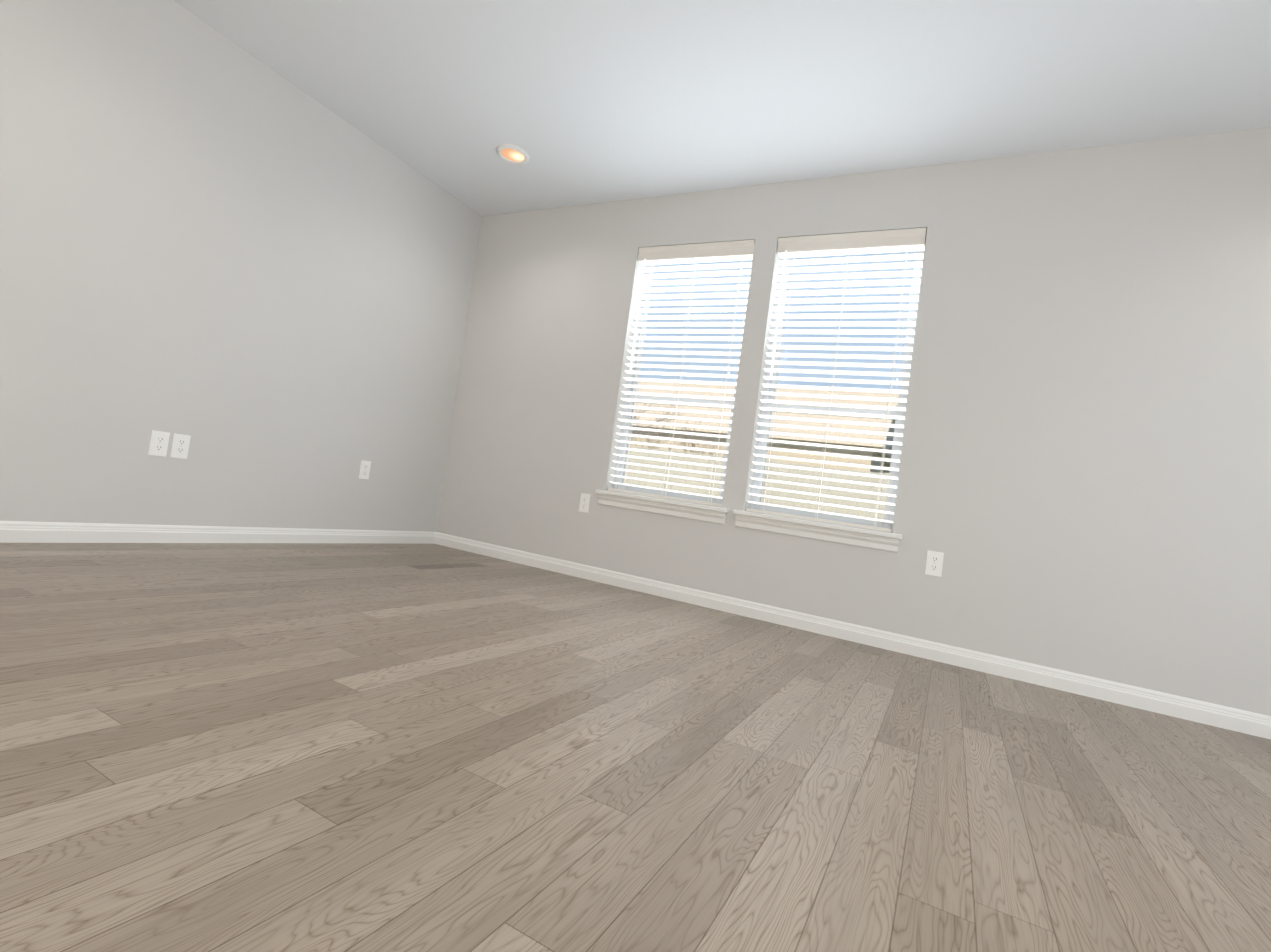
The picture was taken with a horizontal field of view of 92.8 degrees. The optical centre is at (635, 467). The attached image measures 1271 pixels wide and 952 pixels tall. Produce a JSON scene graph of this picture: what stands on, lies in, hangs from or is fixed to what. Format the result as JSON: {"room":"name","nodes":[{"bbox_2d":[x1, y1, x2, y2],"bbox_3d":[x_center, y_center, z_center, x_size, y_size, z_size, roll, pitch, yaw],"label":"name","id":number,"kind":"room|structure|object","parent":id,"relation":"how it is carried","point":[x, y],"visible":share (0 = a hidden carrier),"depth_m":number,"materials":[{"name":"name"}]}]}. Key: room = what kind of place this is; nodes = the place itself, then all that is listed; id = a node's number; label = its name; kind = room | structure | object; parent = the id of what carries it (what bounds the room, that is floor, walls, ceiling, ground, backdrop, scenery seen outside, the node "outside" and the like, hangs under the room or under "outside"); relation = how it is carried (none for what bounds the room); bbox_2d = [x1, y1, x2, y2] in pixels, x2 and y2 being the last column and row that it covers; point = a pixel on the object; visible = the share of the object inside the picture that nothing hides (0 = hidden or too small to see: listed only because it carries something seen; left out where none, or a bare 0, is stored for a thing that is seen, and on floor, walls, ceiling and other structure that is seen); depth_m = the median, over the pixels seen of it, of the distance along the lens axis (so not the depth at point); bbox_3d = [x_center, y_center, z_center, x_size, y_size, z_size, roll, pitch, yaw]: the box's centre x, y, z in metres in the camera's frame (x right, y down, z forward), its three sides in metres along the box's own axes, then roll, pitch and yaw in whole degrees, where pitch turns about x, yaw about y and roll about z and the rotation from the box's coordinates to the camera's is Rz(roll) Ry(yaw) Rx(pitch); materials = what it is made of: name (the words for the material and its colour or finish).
{"room":"empty living room","nodes":[
{"label":"empty living room","id":0,"kind":"room"},
{"bbox_2d":[0,0,481,531],"bbox_3d":[-2.591,-0.963,2.084,0.192,2.420,5.391,7,-3,28],"label":"wall","id":1,"kind":"structure","parent":0,"point":[250,274],"depth_m":2.90,"materials":[{"name":"paint"}]},
{"bbox_2d":[148,430,169,456],"bbox_3d":[-2.205,-0.109,2.803,0.008,0.114,0.072,7,-3,28],"label":"electrical outlet","id":2,"kind":"object","parent":1,"relation":"attached to","point":[159,441],"visible":1,"depth_m":2.80,"materials":[{"name":"white plastic"}]},
{"bbox_2d":[170,433,190,458],"bbox_3d":[-2.165,-0.099,2.881,0.008,0.114,0.072,7,-3,28],"label":"electrical outlet","id":3,"kind":"object","parent":1,"relation":"attached to","point":[180,445],"visible":1,"depth_m":2.88,"materials":[{"name":"white plastic"}]},
{"bbox_2d":[0,521,434,543],"bbox_3d":[-2.631,0.213,2.062,0.017,0.083,5.201,7,-3,28],"label":"baseboard","id":4,"kind":"structure","parent":1,"relation":"attached to","point":[34,532],"depth_m":2.92,"materials":[{"name":"white paint"}]},
{"bbox_2d":[359,460,370,478],"bbox_3d":[-1.693,0.017,3.788,0.008,0.114,0.072,7,-3,28],"label":"electrical outlet","id":5,"kind":"object","parent":1,"relation":"attached to","point":[365,466],"visible":1,"depth_m":3.78,"materials":[{"name":"white plastic"}]},
{"bbox_2d":[0,543,1270,951],"bbox_3d":[-0.287,0.608,0.792,5.722,0.120,5.522,7,-3,28],"label":"floor","id":6,"kind":"structure","parent":0,"point":[300,747],"depth_m":1.18,"materials":[{"name":"brown wood"}]},
{"bbox_2d":[174,0,1270,215],"bbox_3d":[0.050,-1.923,0.904,5.722,0.150,5.522,7,-3,28],"label":"ceiling","id":7,"kind":"structure","parent":0,"point":[581,102],"depth_m":2.66,"materials":[{"name":"white paint"}]},
{"bbox_2d":[496,144,528,164],"bbox_3d":[-0.711,-1.869,3.541,0.192,0.105,0.192,7,-3,28],"label":"recessed light","id":8,"kind":"object","parent":7,"relation":"in","point":[512,154],"visible":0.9,"depth_m":3.52,"materials":[{"name":"white paint"}]},
{"bbox_2d":[436,127,1270,715],"bbox_3d":[1.110,-0.347,3.210,5.752,2.420,0.191,7,-3,28],"label":"wall","id":9,"kind":"structure","parent":0,"point":[1084,483],"depth_m":2.81,"materials":[{"name":"paint"}]},
{"bbox_2d":[579,493,590,512],"bbox_3d":[-0.319,0.225,3.797,0.072,0.114,0.008,7,-3,28],"label":"outlet","id":10,"kind":"object","parent":9,"relation":"attached to","point":[584,502],"visible":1,"depth_m":3.79,"materials":[{"name":"white plastic"}]},
{"bbox_2d":[598,494,725,523],"bbox_3d":[0.133,0.241,3.549,0.829,0.064,0.025,7,-3,28],"label":"apron","id":11,"kind":"object","parent":9,"relation":"attached to","point":[672,510],"visible":0.86,"depth_m":3.53,"materials":[{"name":"white paint"}]},
{"bbox_2d":[595,489,728,512],"bbox_3d":[0.157,0.201,3.584,0.856,0.026,0.136,7,-3,28],"label":"window sill","id":12,"kind":"structure","parent":9,"relation":"attached to","point":[671,502],"depth_m":3.50,"materials":[{"name":"white paint"}]},
{"bbox_2d":[613,260,751,506],"bbox_3d":[0.303,-0.565,3.702,0.780,1.542,0.074,7,-3,28],"label":"window unit","id":13,"kind":"structure","parent":9,"relation":"in","point":[659,492],"depth_m":3.72,"materials":[{"name":"grey plastic"}]},
{"bbox_2d":[608,240,754,506],"bbox_3d":[0.265,-0.575,3.630,0.770,1.537,0.091,7,-3,28],"label":"window blind","id":14,"kind":"object","parent":13,"relation":"attached to","point":[743,250],"visible":0.9,"depth_m":3.62,"materials":[{"name":"white plastic"}]},
{"bbox_2d":[735,515,898,552],"bbox_3d":[0.913,0.338,3.131,0.829,0.064,0.025,7,-3,28],"label":"apron","id":15,"kind":"object","parent":9,"relation":"attached to","point":[849,538],"visible":0.91,"depth_m":3.11,"materials":[{"name":"white paint"}]},
{"bbox_2d":[733,510,902,539],"bbox_3d":[0.936,0.298,3.166,0.856,0.026,0.136,7,-3,28],"label":"window sill","id":16,"kind":"structure","parent":9,"relation":"attached to","point":[826,525],"depth_m":3.09,"materials":[{"name":"white paint"}]},
{"bbox_2d":[749,248,924,532],"bbox_3d":[1.083,-0.468,3.284,0.780,1.542,0.074,7,-3,28],"label":"window unit","id":17,"kind":"structure","parent":9,"relation":"in","point":[890,508],"depth_m":3.24,"materials":[{"name":"grey plastic"}]},
{"bbox_2d":[746,228,926,531],"bbox_3d":[1.044,-0.478,3.211,0.770,1.537,0.091,7,-3,28],"label":"window blind","id":18,"kind":"object","parent":17,"relation":"attached to","point":[906,241],"visible":0.98,"depth_m":3.20,"materials":[{"name":"white plastic"}]},
{"bbox_2d":[434,532,1270,738],"bbox_3d":[0.916,0.800,3.081,5.401,0.083,0.017,7,-3,28],"label":"baseboard","id":19,"kind":"structure","parent":9,"relation":"attached to","point":[1232,719],"depth_m":2.86,"materials":[{"name":"white paint"}]},
{"bbox_2d":[925,550,943,576],"bbox_3d":[1.415,0.456,2.865,0.072,0.114,0.008,7,-3,28],"label":"outlet","id":20,"kind":"object","parent":9,"relation":"attached to","point":[934,563],"visible":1,"depth_m":2.86,"materials":[{"name":"white plastic"}]},
{"label":"outside","id":21,"kind":"structure","parent":0,"visible":0},
{"bbox_3d":[6.214,2.500,12.703,22.002,0.150,21.822,7,-3,28],"label":"lawn","id":22,"kind":"structure","parent":21,"visible":0},
{"bbox_2d":[630,395,725,454],"bbox_3d":[-1.707,-0.909,16.683,10.957,4.589,4.844,7,-3,28],"label":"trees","id":23,"kind":"object","parent":22,"relation":"on","point":[684,444],"depth_m":15.19,"materials":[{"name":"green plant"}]},
{"bbox_2d":[624,446,888,518],"bbox_3d":[1.255,0.674,11.516,18.079,1.860,0.174,7,-3,28],"label":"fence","id":24,"kind":"object","parent":22,"relation":"on","point":[770,476],"depth_m":10.77,"materials":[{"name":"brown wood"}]},
{"bbox_2d":[629,381,898,516],"bbox_3d":[2.761,-0.433,23.802,13.632,5.700,7.600,7,-3,28],"label":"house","id":25,"kind":"structure","parent":22,"relation":"on","point":[817,440],"depth_m":19.98,"materials":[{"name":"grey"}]}
]}

